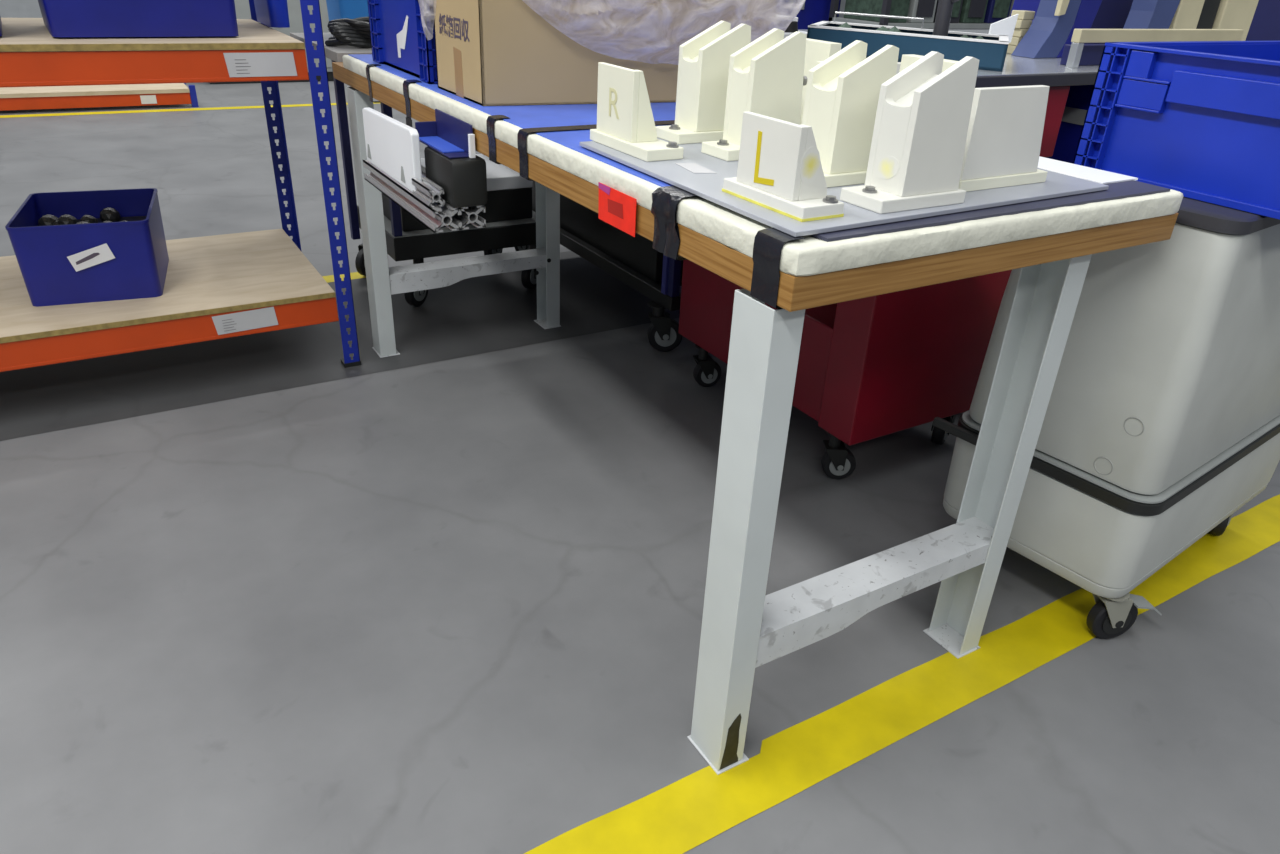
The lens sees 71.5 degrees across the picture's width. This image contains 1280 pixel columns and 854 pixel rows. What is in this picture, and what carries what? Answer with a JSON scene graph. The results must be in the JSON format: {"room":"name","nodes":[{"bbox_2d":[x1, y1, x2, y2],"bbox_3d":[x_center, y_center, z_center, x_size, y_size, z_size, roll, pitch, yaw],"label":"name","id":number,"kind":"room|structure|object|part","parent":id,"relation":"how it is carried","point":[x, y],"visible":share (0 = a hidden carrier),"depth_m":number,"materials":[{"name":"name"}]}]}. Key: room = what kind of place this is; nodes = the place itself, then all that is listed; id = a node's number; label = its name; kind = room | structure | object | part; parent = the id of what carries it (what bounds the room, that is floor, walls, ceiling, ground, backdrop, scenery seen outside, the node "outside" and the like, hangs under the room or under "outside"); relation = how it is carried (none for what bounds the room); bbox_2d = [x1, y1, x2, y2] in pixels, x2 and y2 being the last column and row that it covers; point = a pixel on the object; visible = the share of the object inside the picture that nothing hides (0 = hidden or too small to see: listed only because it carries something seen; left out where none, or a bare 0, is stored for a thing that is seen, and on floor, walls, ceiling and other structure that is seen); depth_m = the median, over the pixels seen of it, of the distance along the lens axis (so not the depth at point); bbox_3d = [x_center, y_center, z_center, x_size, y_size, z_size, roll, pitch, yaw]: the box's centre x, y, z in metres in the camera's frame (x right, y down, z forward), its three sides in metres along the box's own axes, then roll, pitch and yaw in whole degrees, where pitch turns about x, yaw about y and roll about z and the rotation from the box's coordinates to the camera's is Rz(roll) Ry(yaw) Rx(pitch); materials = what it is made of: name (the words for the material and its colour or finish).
{"room":"factory workshop","nodes":[
{"label":"factory workshop","id":0,"kind":"room"},
{"bbox_2d":[0,0,845,17],"bbox_3d":[-4.262,-7.747,11.015,23.000,5.200,0.100,-14,32,-28],"label":"wall","id":1,"kind":"structure","parent":0,"point":[8,8],"depth_m":10.47,"materials":[{"name":"paint"}]},
{"bbox_2d":[0,81,1279,853],"bbox_3d":[0.738,-1.206,4.841,23.000,0.050,20.000,-14,32,-28],"label":"floor","id":2,"kind":"structure","parent":0,"point":[451,606],"depth_m":1.73,"materials":[{"name":"paint"}]},
{"bbox_2d":[0,83,198,110],"bbox_3d":[-4.793,-2.238,6.036,3.185,0.150,0.655,-14,32,-28],"label":"shelf","id":3,"kind":"object","parent":2,"relation":"on","point":[84,96],"visible":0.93,"depth_m":6.27,"materials":[{"name":"orange metal"}]},
{"bbox_3d":[-3.294,-2.441,6.556,0.042,0.150,0.040,-14,32,-28],"label":"post","id":4,"kind":"part","parent":3,"relation":"part of","materials":[{"name":"blue metal"}]},
{"bbox_2d":[0,102,375,117],"bbox_3d":[-2.474,-2.509,6.915,12.000,0.001,0.103,-14,32,-28],"label":"trim","id":5,"kind":"structure","parent":2,"relation":"on","point":[294,105],"depth_m":6.34,"materials":[{"name":"yellow paint"}]},
{"bbox_2d":[208,0,333,83],"bbox_3d":[-3.338,-3.588,7.898,1.200,0.900,0.830,-14,32,-28],"label":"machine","id":6,"kind":"object","parent":2,"relation":"on","point":[242,7],"visible":0.03,"depth_m":7.68,"materials":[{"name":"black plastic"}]},
{"bbox_3d":[-3.392,-3.394,7.446,0.560,0.740,0.012,-14,32,-28],"label":"door","id":7,"kind":"part","parent":6,"relation":"part of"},
{"bbox_3d":[-2.878,-3.520,7.729,0.560,0.740,0.012,-14,32,-28],"label":"door","id":8,"kind":"part","parent":6,"relation":"part of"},
{"bbox_2d":[0,251,681,440],"bbox_3d":[-1.241,-0.296,2.902,7.400,0.001,0.872,-14,32,-28],"label":"trim","id":9,"kind":"structure","parent":2,"relation":"on","point":[494,312],"depth_m":2.80,"materials":[{"name":"grey concrete"}]},
{"bbox_2d":[0,0,360,371],"bbox_3d":[-1.802,-1.032,2.106,1.862,2.000,0.736,-14,32,-28],"label":"shelving rack","id":10,"kind":"object","parent":9,"relation":"on","point":[245,283],"visible":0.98,"depth_m":2.40,"materials":[{"name":"blue paint"}]},
{"bbox_2d":[0,17,1,35],"bbox_3d":[-1.788,-1.045,2.035,0.503,0.246,0.393,-14,33,-29],"label":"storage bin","id":11,"kind":"object","parent":10,"relation":"on","point":[0,17],"visible":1,"depth_m":2.15,"materials":[{"name":"blue plastic"}]},
{"bbox_2d":[5,188,168,306],"bbox_3d":[-1.562,-0.525,2.554,0.333,0.218,0.385,-9,30,-20],"label":"storage bin","id":12,"kind":"object","parent":10,"relation":"on","point":[107,261],"visible":1,"depth_m":2.43,"materials":[{"name":"blue plastic"}]},
{"bbox_2d":[38,207,146,225],"bbox_3d":[-1.562,-0.518,2.559,0.290,0.184,0.340,-9,30,-20],"label":"heap","id":13,"kind":"object","parent":12,"relation":"in","point":[108,214],"visible":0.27,"depth_m":2.58,"materials":[{"name":"black metal"}]},
{"bbox_2d":[38,0,238,36],"bbox_3d":[-1.312,-1.156,2.287,0.433,0.246,0.393,-15,33,-30],"label":"storage bin","id":14,"kind":"object","parent":10,"relation":"on","point":[62,18],"visible":1,"depth_m":2.18,"materials":[{"name":"blue plastic"}]},
{"bbox_2d":[222,319,235,330],"bbox_3d":[-1.151,-0.286,2.494,0.036,0.034,0.001,-14,32,-28],"label":"print","id":15,"kind":"object","parent":10,"relation":"attached to","point":[227,324],"depth_m":2.49},
{"bbox_2d":[235,59,250,73],"bbox_3d":[-1.001,-0.909,2.242,0.036,0.033,0.001,-14,32,-28],"label":"print","id":16,"kind":"object","parent":10,"relation":"attached to","point":[242,66],"depth_m":2.24},
{"bbox_2d":[254,0,289,27],"bbox_3d":[-1.095,-1.275,2.624,0.063,0.156,0.243,-14,32,-28],"label":"bin","id":17,"kind":"object","parent":10,"relation":"on","point":[271,13],"visible":1,"depth_m":2.56,"materials":[{"name":"blue plastic"}]},
{"bbox_3d":[-1.205,-1.376,2.790,0.047,1.988,0.038,-14,32,-28],"label":"post","id":18,"kind":"part","parent":10,"relation":"part of","materials":[{"name":"blue metal"}]},
{"bbox_3d":[-0.847,-1.080,2.271,0.047,1.988,0.038,-14,32,-28],"label":"post","id":19,"kind":"part","parent":10,"relation":"part of","materials":[{"name":"blue metal"}]},
{"bbox_2d":[290,17,536,305],"bbox_3d":[-0.736,-0.945,3.158,0.740,0.946,0.615,-14,32,-28],"label":"trolley","id":20,"kind":"object","parent":9,"relation":"on","point":[417,245],"depth_m":3.11,"materials":[{"name":"black plastic"}]},
{"bbox_3d":[-1.058,-1.010,3.197,0.028,0.678,0.030,-14,32,-28],"label":"post","id":21,"kind":"part","parent":20,"relation":"part of","materials":[{"name":"metal"}]},
{"bbox_2d":[326,0,368,20],"bbox_3d":[-0.849,-1.424,3.045,0.403,0.156,0.203,-14,32,-28],"label":"bin","id":22,"kind":"object","parent":20,"relation":"on","point":[337,9],"visible":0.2,"depth_m":2.90,"materials":[{"name":"plastic"}]},
{"bbox_3d":[-0.870,-1.206,2.719,0.181,0.084,0.141,-14,32,-28],"label":"cable coil","id":23,"kind":"part","parent":20,"relation":"part of","materials":[{"name":"black rubber"}]},
{"bbox_3d":[-0.809,-0.894,2.876,0.028,0.558,0.028,-14,32,-28],"label":"post","id":24,"kind":"part","parent":20,"relation":"part of","materials":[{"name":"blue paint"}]},
{"bbox_2d":[382,154,532,231],"bbox_3d":[-0.700,-0.872,3.268,0.489,0.158,0.398,-14,32,-28],"label":"case","id":25,"kind":"object","parent":20,"relation":"on","point":[509,194],"visible":0.38,"depth_m":3.19,"materials":[{"name":"plastic"}]},
{"bbox_3d":[-0.697,-0.921,3.241,0.489,0.046,0.398,-14,32,-28],"label":"case lid","id":26,"kind":"part","parent":25,"relation":"part of","materials":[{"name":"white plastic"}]},
{"bbox_2d":[322,272,365,282],"bbox_3d":[-2.813,-0.173,2.524,4.300,0.001,0.082,-14,32,-28],"label":"trim","id":27,"kind":"structure","parent":2,"relation":"on","point":[355,275],"depth_m":3.44,"materials":[{"name":"yellow paint"}]},
{"bbox_2d":[514,181,682,351],"bbox_3d":[0.037,-0.928,3.291,0.662,0.858,1.265,-14,32,-28],"label":"cart","id":28,"kind":"object","parent":2,"relation":"on","point":[633,261],"visible":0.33,"depth_m":3.00,"materials":[{"name":"plastic"}]},
{"bbox_3d":[-0.212,-0.656,3.274,0.035,0.045,1.265,-14,32,-28],"label":"rail","id":29,"kind":"part","parent":28,"relation":"part of","materials":[{"name":"black plastic"}]},
{"bbox_3d":[0.119,-0.701,2.651,0.028,0.650,0.028,-14,32,-28],"label":"post","id":30,"kind":"part","parent":28,"relation":"part of","materials":[{"name":"blue metal"}]},
{"bbox_2d":[332,54,1182,774],"bbox_3d":[-0.046,-0.335,2.156,0.787,0.877,2.074,-14,32,-28],"label":"workbench","id":31,"kind":"object","parent":2,"relation":"on","point":[1053,242],"visible":0.77,"depth_m":1.37,"materials":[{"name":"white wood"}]},
{"bbox_3d":[-0.797,-0.591,2.652,0.050,0.790,0.080,-14,32,-28],"label":"leg","id":32,"kind":"part","parent":31,"relation":"part of","materials":[{"name":"white metal"}]},
{"bbox_3d":[-0.811,-0.244,2.841,0.063,0.002,0.089,-14,32,-28],"label":"foot plate","id":33,"kind":"part","parent":31,"relation":"part of","materials":[{"name":"white metal"}]},
{"bbox_2d":[367,0,437,82],"bbox_3d":[-0.438,-1.039,2.185,0.340,0.300,0.440,-14,32,-28],"label":"crate","id":34,"kind":"object","parent":31,"relation":"on","point":[399,41],"visible":0.35,"depth_m":2.12,"materials":[{"name":"plastic"}]},
{"bbox_2d":[362,107,486,232],"bbox_3d":[-0.483,-0.593,1.941,0.115,0.202,0.508,-14,32,-28],"label":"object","id":35,"kind":"object","parent":31,"relation":"attached to","point":[450,191],"visible":1,"depth_m":1.83,"materials":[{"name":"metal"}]},
{"bbox_3d":[-0.550,-0.618,1.961,0.017,0.130,0.357,-14,32,-28],"label":"white plate","id":36,"kind":"part","parent":35,"relation":"part of","materials":[{"name":"plastic"}]},
{"bbox_2d":[419,136,463,152],"bbox_3d":[-0.413,-0.585,1.837,0.044,0.002,0.160,-14,32,-28],"label":"tray","id":37,"kind":"object","parent":35,"relation":"on","point":[435,144],"depth_m":1.83,"materials":[{"name":"blue plastic"}]},
{"bbox_2d":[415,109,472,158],"bbox_3d":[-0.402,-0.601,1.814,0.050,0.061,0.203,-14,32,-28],"label":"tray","id":38,"kind":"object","parent":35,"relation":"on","point":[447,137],"depth_m":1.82,"materials":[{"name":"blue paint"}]},
{"bbox_2d":[468,134,475,157],"bbox_3d":[-0.331,-0.552,1.747,0.011,0.045,0.010,-14,32,-28],"label":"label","id":39,"kind":"object","parent":35,"relation":"on","point":[471,137],"depth_m":1.74,"materials":[{"name":"white plastic"}]},
{"bbox_3d":[-0.303,-0.712,2.924,0.050,0.790,0.080,-14,32,-28],"label":"leg","id":40,"kind":"part","parent":31,"relation":"part of","materials":[{"name":"white metal"}]},
{"bbox_3d":[-0.324,-0.363,3.109,0.063,0.002,0.089,-14,32,-28],"label":"foot plate","id":41,"kind":"part","parent":31,"relation":"part of","materials":[{"name":"white metal"}]},
{"bbox_2d":[433,0,775,105],"bbox_3d":[-0.071,-0.906,1.913,0.692,0.358,0.260,-10,31,-22],"label":"cardboard box","id":42,"kind":"object","parent":31,"relation":"on","point":[489,52],"visible":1,"depth_m":1.80,"materials":[{"name":"brown"}]},
{"bbox_2d":[418,0,804,64],"bbox_3d":[-0.045,-0.912,1.825,0.817,0.301,0.359,-4,29,-12],"label":"plastic bag","id":43,"kind":"object","parent":42,"relation":"in","point":[778,14],"visible":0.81,"depth_m":1.77,"materials":[{"name":"white"}]},
{"bbox_3d":[0.129,0.534,1.478,0.063,0.002,0.089,-14,32,-28],"label":"foot plate","id":44,"kind":"part","parent":31,"relation":"part of","materials":[{"name":"white metal"}]},
{"bbox_3d":[0.144,0.186,1.289,0.050,0.790,0.080,-14,32,-28],"label":"leg","id":45,"kind":"part","parent":31,"relation":"part of","materials":[{"name":"white metal"}]},
{"bbox_2d":[332,62,1177,311],"bbox_3d":[-0.026,-0.673,1.981,0.772,0.042,2.070,-14,32,-28],"label":"countertop","id":46,"kind":"structure","parent":31,"relation":"on","point":[795,293],"depth_m":1.20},
{"bbox_2d":[580,137,1108,236],"bbox_3d":[0.303,-0.410,1.391,0.630,0.006,0.570,-14,32,-28],"label":"base plate","id":47,"kind":"object","parent":31,"relation":"on","point":[708,186],"visible":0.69,"depth_m":1.23,"materials":[{"name":"grey metal"}]},
{"bbox_2d":[590,62,683,161],"bbox_3d":[-0.006,-0.496,1.389,0.066,0.121,0.182,-14,32,-28],"label":"block","id":48,"kind":"object","parent":47,"relation":"on","point":[625,120],"visible":1,"depth_m":1.37,"materials":[{"name":"beige plastic"}]},
{"bbox_3d":[-0.036,-0.509,1.391,0.010,0.104,0.113,-14,32,-28],"label":"letter plate","id":49,"kind":"part","parent":48,"relation":"part of","materials":[{"name":"beige plastic"}]},
{"bbox_2d":[675,163,715,172],"bbox_3d":[0.082,-0.382,1.310,0.034,0.001,0.073,-9,30,-21],"label":"sticker","id":50,"kind":"object","parent":47,"relation":"on","point":[693,167],"visible":1,"depth_m":1.31,"materials":[{"name":"white paper"}]},
{"bbox_2d":[655,21,750,143],"bbox_3d":[0.114,-0.578,1.488,0.154,0.182,0.076,-14,32,-28],"label":"block","id":51,"kind":"object","parent":47,"relation":"on","point":[704,59],"visible":0.77,"depth_m":1.47,"materials":[{"name":"beige plastic"}]},
{"bbox_2d":[701,28,806,160],"bbox_3d":[0.185,-0.518,1.384,0.154,0.182,0.072,-14,32,-28],"label":"block","id":52,"kind":"object","parent":47,"relation":"on","point":[765,76],"visible":0.79,"depth_m":1.37,"materials":[{"name":"beige plastic"}]},
{"bbox_3d":[0.196,-0.556,1.372,0.070,0.050,0.042,-14,32,-28],"label":"seat","id":53,"kind":"part","parent":52,"relation":"part of","materials":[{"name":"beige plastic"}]},
{"bbox_2d":[722,111,843,221],"bbox_3d":[0.183,-0.335,1.122,0.067,0.105,0.165,-14,32,-28],"label":"block","id":54,"kind":"object","parent":47,"relation":"on","point":[780,170],"visible":1,"depth_m":1.09,"materials":[{"name":"plastic"}]},
{"bbox_3d":[0.163,-0.339,1.110,0.010,0.088,0.116,-14,32,-28],"label":"letter plate","id":55,"kind":"part","parent":54,"relation":"part of","materials":[{"name":"plastic"}]},
{"bbox_2d":[802,40,898,187],"bbox_3d":[0.282,-0.439,1.244,0.154,0.182,0.080,-14,32,-28],"label":"block","id":56,"kind":"object","parent":47,"relation":"on","point":[843,90],"visible":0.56,"depth_m":1.23,"materials":[{"name":"beige plastic"}]},
{"bbox_3d":[0.293,-0.476,1.232,0.070,0.050,0.050,-14,32,-28],"label":"seat","id":57,"kind":"part","parent":56,"relation":"part of","materials":[{"name":"beige plastic"}]},
{"bbox_2d":[800,38,900,124],"bbox_3d":[0.340,-0.577,1.529,0.188,0.161,0.204,-14,32,-28],"label":"block","id":58,"kind":"object","parent":47,"relation":"on","point":[817,51],"visible":0.13,"depth_m":1.47,"materials":[{"name":"beige plastic"}]},
{"bbox_2d":[803,76,807,85],"bbox_3d":[0.273,-0.559,1.433,0.032,0.015,0.015,-14,32,-28],"label":"screw","id":59,"kind":"object","parent":58,"relation":"attached to","point":[805,78],"visible":0.37,"depth_m":1.42,"materials":[{"name":"metal"}]},
{"bbox_3d":[0.285,-0.581,1.516,0.024,0.145,0.114,-14,32,-28],"label":"plate","id":60,"kind":"part","parent":58,"relation":"part of","materials":[{"name":"beige plastic"}]},
{"bbox_3d":[0.379,-0.532,1.459,0.163,0.120,0.013,-14,32,-28],"label":"plate","id":61,"kind":"part","parent":58,"relation":"part of","materials":[{"name":"plastic"}]},
{"bbox_2d":[840,51,978,213],"bbox_3d":[0.353,-0.380,1.141,0.154,0.182,0.076,-14,32,-28],"label":"block","id":62,"kind":"object","parent":47,"relation":"on","point":[923,113],"visible":1,"depth_m":1.13,"materials":[{"name":"plastic"}]},
{"bbox_3d":[0.364,-0.417,1.129,0.070,0.050,0.046,-14,32,-28],"label":"seat","id":63,"kind":"part","parent":62,"relation":"part of","materials":[{"name":"plastic"}]},
{"bbox_2d":[899,54,1049,191],"bbox_3d":[0.479,-0.462,1.327,0.188,0.161,0.204,-14,32,-28],"label":"block","id":64,"kind":"object","parent":47,"relation":"on","point":[1005,133],"visible":0.5,"depth_m":1.25,"materials":[{"name":"beige plastic"}]},
{"bbox_3d":[0.425,-0.466,1.314,0.024,0.145,0.114,-14,32,-28],"label":"plate","id":65,"kind":"part","parent":64,"relation":"part of","materials":[{"name":"beige plastic"}]},
{"bbox_3d":[0.519,-0.417,1.257,0.163,0.120,0.013,-14,32,-28],"label":"plate","id":66,"kind":"part","parent":64,"relation":"part of","materials":[{"name":"plastic"}]},
{"bbox_3d":[0.611,0.416,1.743,0.063,0.002,0.089,-14,32,-28],"label":"foot plate","id":67,"kind":"part","parent":31,"relation":"part of","materials":[{"name":"white metal"}]},
{"bbox_3d":[0.631,0.067,1.558,0.050,0.790,0.080,-14,32,-28],"label":"leg","id":68,"kind":"part","parent":31,"relation":"part of","materials":[{"name":"white metal"}]},
{"bbox_2d":[1037,156,1137,183],"bbox_3d":[0.697,-0.433,1.479,0.093,0.004,0.224,-14,32,-28],"label":"board","id":69,"kind":"object","parent":31,"relation":"on","point":[1074,170],"visible":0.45,"depth_m":1.44,"materials":[{"name":"plastic"}]},
{"bbox_2d":[785,0,840,28],"bbox_3d":[0.916,-3.077,6.494,0.850,1.700,0.730,-14,32,-28],"label":"tall cabinet","id":70,"kind":"object","parent":2,"relation":"on","point":[812,11],"visible":0.18,"depth_m":6.32,"materials":[{"name":"blue metal"}]},
{"bbox_2d":[678,29,1098,478],"bbox_3d":[1.052,-0.669,2.787,1.863,0.970,1.040,-14,32,-28],"label":"base cabinet","id":71,"kind":"object","parent":2,"relation":"on","point":[868,368],"visible":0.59,"depth_m":2.16,"materials":[{"name":"paint"}]},
{"bbox_3d":[0.490,-0.307,2.522,0.468,0.252,0.655,-14,32,-28],"label":"drawer","id":72,"kind":"part","parent":71,"relation":"part of","materials":[{"name":"red paint"}]},
{"bbox_2d":[784,17,806,38],"bbox_3d":[0.302,-1.012,2.261,0.180,0.064,0.240,-14,32,-28],"label":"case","id":73,"kind":"object","parent":71,"relation":"on","point":[786,34],"visible":0.07,"depth_m":2.19,"materials":[{"name":"plastic"}]},
{"bbox_2d":[785,21,797,31],"bbox_3d":[0.368,-0.995,2.207,0.052,0.024,0.052,-14,32,-28],"label":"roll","id":74,"kind":"object","parent":73,"relation":"on","point":[793,27],"visible":0.42,"depth_m":2.19,"materials":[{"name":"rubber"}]},
{"bbox_2d":[807,11,1008,71],"bbox_3d":[0.622,-0.906,2.074,0.494,0.082,0.220,18,32,26],"label":"tray","id":75,"kind":"object","parent":71,"relation":"on","point":[990,51],"visible":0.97,"depth_m":1.99,"materials":[{"name":"paint"}]},
{"bbox_3d":[0.582,-0.997,2.176,0.226,0.023,0.005,18,32,26],"label":"guard rail","id":76,"kind":"part","parent":75,"relation":"part of","materials":[{"name":"metal"}]},
{"bbox_2d":[839,22,983,38],"bbox_3d":[0.628,-0.901,2.074,0.379,0.060,0.162,19,32,28],"label":"loose parts","id":77,"kind":"object","parent":75,"relation":"in","point":[845,25],"visible":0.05,"depth_m":2.04,"materials":[{"name":"plastic"}]},
{"bbox_2d":[932,0,958,35],"bbox_3d":[0.692,-0.946,2.005,0.086,0.209,0.059,5,28,3],"label":"post","id":78,"kind":"object","parent":75,"relation":"in","point":[944,10],"visible":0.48,"depth_m":2.00,"materials":[{"name":"grey metal"}]},
{"bbox_2d":[989,14,1018,42],"bbox_3d":[0.911,-1.003,2.266,0.079,0.096,0.027,-1,28,-7],"label":"paper card","id":79,"kind":"object","parent":71,"relation":"on","point":[1006,26],"visible":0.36,"depth_m":2.25,"materials":[{"name":"white paper"}]},
{"bbox_2d":[1007,45,1016,53],"bbox_3d":[0.976,-0.985,2.320,0.043,0.020,0.040,-14,32,-28],"label":"block","id":80,"kind":"object","parent":71,"relation":"on","point":[1011,48],"visible":0.29,"depth_m":2.31,"materials":[{"name":"paint"}]},
{"bbox_2d":[1008,36,1022,45],"bbox_3d":[0.981,-1.004,2.312,0.043,0.020,0.040,-14,32,-28],"label":"block","id":81,"kind":"object","parent":80,"relation":"on","point":[1015,41],"visible":0.36,"depth_m":2.29,"materials":[{"name":"paint"}]},
{"bbox_2d":[1013,28,1028,36],"bbox_3d":[0.985,-1.023,2.304,0.043,0.020,0.040,-14,32,-28],"label":"block","id":82,"kind":"object","parent":81,"relation":"on","point":[1018,32],"visible":0.4,"depth_m":2.29,"materials":[{"name":"paint"}]},
{"bbox_2d":[1015,19,1031,28],"bbox_3d":[0.979,-1.039,2.291,0.043,0.020,0.040,-14,32,-28],"label":"block","id":83,"kind":"object","parent":82,"relation":"on","point":[1021,24],"visible":0.56,"depth_m":2.27,"materials":[{"name":"paint"}]},
{"bbox_2d":[1011,10,1034,19],"bbox_3d":[0.983,-1.058,2.283,0.043,0.020,0.040,-14,32,-28],"label":"block","id":84,"kind":"object","parent":83,"relation":"on","point":[1023,14],"visible":0.86,"depth_m":2.27,"materials":[{"name":"paint"}]},
{"bbox_3d":[0.726,-0.670,1.958,0.487,0.158,0.114,-14,32,-28],"label":"drawer","id":85,"kind":"part","parent":71,"relation":"part of","materials":[{"name":"red paint"}]},
{"bbox_2d":[1060,44,1104,65],"bbox_3d":[1.098,-0.896,2.139,0.220,0.045,0.030,-14,32,-28],"label":"block","id":86,"kind":"object","parent":71,"relation":"on","point":[1091,54],"visible":0.34,"depth_m":2.10,"materials":[{"name":"paint"}]},
{"bbox_2d":[1010,0,1179,57],"bbox_3d":[1.288,-1.157,2.447,0.834,0.230,0.255,-14,32,-28],"label":"housing","id":87,"kind":"object","parent":71,"relation":"on","point":[1053,25],"visible":0.64,"depth_m":2.26,"materials":[{"name":"plastic"}]},
{"bbox_2d":[1066,29,1243,67],"bbox_3d":[1.281,-0.935,2.190,0.682,0.082,0.022,-14,32,-28],"label":"stand","id":88,"kind":"object","parent":71,"relation":"on","point":[1080,36],"visible":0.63,"depth_m":2.12,"materials":[{"name":"paint"}]},
{"bbox_3d":[0.999,-0.854,2.042,0.022,0.053,0.018,-14,32,-28],"label":"leg","id":89,"kind":"part","parent":88,"relation":"part of","materials":[{"name":"metal"}]},
{"bbox_2d":[1169,0,1204,28],"bbox_3d":[1.516,-1.175,2.544,0.115,0.190,0.110,-14,32,-28],"label":"box","id":90,"kind":"object","parent":71,"relation":"on","point":[1188,12],"visible":0.1,"depth_m":2.49,"materials":[{"name":"paint"}]},
{"bbox_2d":[1196,0,1220,28],"bbox_3d":[1.613,-1.210,2.597,0.085,0.210,0.100,-14,32,-28],"label":"box","id":91,"kind":"object","parent":71,"relation":"on","point":[1210,7],"visible":0.08,"depth_m":2.56,"materials":[{"name":"plastic"}]},
{"bbox_2d":[1212,0,1258,40],"bbox_3d":[1.731,-1.215,2.682,0.170,0.150,0.130,-14,32,-28],"label":"box","id":92,"kind":"object","parent":71,"relation":"on","point":[1231,14],"visible":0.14,"depth_m":2.61,"materials":[{"name":"beige cardboard"}]},
{"bbox_2d":[524,494,1279,853],"bbox_3d":[2.200,0.071,2.539,9.200,0.001,0.117,-14,32,-28],"label":"floor marking line","id":93,"kind":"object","parent":2,"relation":"on","point":[676,818],"depth_m":1.55,"materials":[{"name":"yellow paint"}]},
{"bbox_2d":[828,0,991,28],"bbox_3d":[2.310,-3.068,6.501,1.940,1.800,0.540,-14,32,-28],"label":"storage shelf","id":94,"kind":"object","parent":2,"relation":"on","point":[886,5],"visible":0.15,"depth_m":6.12,"materials":[{"name":"grey metal"}]},
{"bbox_3d":[1.367,-2.975,6.240,0.040,1.800,0.040,-14,32,-28],"label":"post","id":95,"kind":"part","parent":94,"relation":"part of","materials":[{"name":"grey metal"}]},
{"bbox_2d":[844,0,909,22],"bbox_3d":[1.637,-2.952,6.095,0.215,0.300,0.412,-14,32,-28],"label":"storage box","id":96,"kind":"object","parent":94,"relation":"on","point":[898,7],"visible":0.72,"depth_m":6.03,"materials":[{"name":"plastic"}]},
{"bbox_3d":[1.624,-2.762,5.867,0.040,1.800,0.040,-14,32,-28],"label":"post","id":97,"kind":"part","parent":94,"relation":"part of","materials":[{"name":"grey metal"}]},
{"bbox_2d":[907,0,936,22],"bbox_3d":[1.863,-3.073,6.182,0.215,0.450,0.412,-14,32,-28],"label":"storage box","id":98,"kind":"object","parent":94,"relation":"on","point":[925,9],"visible":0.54,"depth_m":6.09,"materials":[{"name":"grey metal"}]},
{"bbox_2d":[933,0,962,22],"bbox_3d":[2.084,-3.105,6.316,0.215,0.400,0.412,-14,32,-28],"label":"storage box","id":99,"kind":"object","parent":94,"relation":"on","point":[957,6],"visible":0.22,"depth_m":6.24,"materials":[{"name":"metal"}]},
{"bbox_2d":[959,0,987,22],"bbox_3d":[2.306,-3.138,6.451,0.215,0.350,0.412,-14,32,-28],"label":"storage box","id":100,"kind":"object","parent":94,"relation":"on","point":[972,11],"visible":0.57,"depth_m":6.33,"materials":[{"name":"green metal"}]},
{"bbox_2d":[984,0,1011,22],"bbox_3d":[2.527,-3.170,6.585,0.215,0.300,0.412,-14,32,-28],"label":"storage box","id":101,"kind":"object","parent":94,"relation":"on","point":[996,10],"visible":0.41,"depth_m":6.45,"materials":[{"name":"blue paint"}]},
{"bbox_2d":[933,197,1279,638],"bbox_3d":[1.067,-0.102,1.864,0.781,0.840,0.479,-19,35,-34],"label":"tub","id":102,"kind":"object","parent":2,"relation":"on","point":[1161,422],"visible":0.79,"depth_m":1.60,"materials":[{"name":"white plastic"}]},
{"bbox_3d":[0.650,0.010,1.815,0.014,0.020,0.115,-18,35,-34],"label":"band handle","id":103,"kind":"part","parent":102,"relation":"part of","materials":[{"name":"black plastic"}]},
{"bbox_2d":[1073,40,1279,219],"bbox_3d":[1.161,-0.540,1.567,0.602,0.218,0.422,-14,32,-28],"label":"crate","id":104,"kind":"object","parent":102,"relation":"on","point":[1199,120],"visible":0.91,"depth_m":1.46,"materials":[{"name":"plastic"}]},
{"bbox_2d":[1245,0,1279,40],"bbox_3d":[4.878,-2.808,6.362,1.600,1.700,0.830,-14,32,-28],"label":"tall cabinet","id":105,"kind":"object","parent":2,"relation":"on","point":[1265,24],"visible":0.04,"depth_m":5.95,"materials":[{"name":"blue metal"}]}
]}

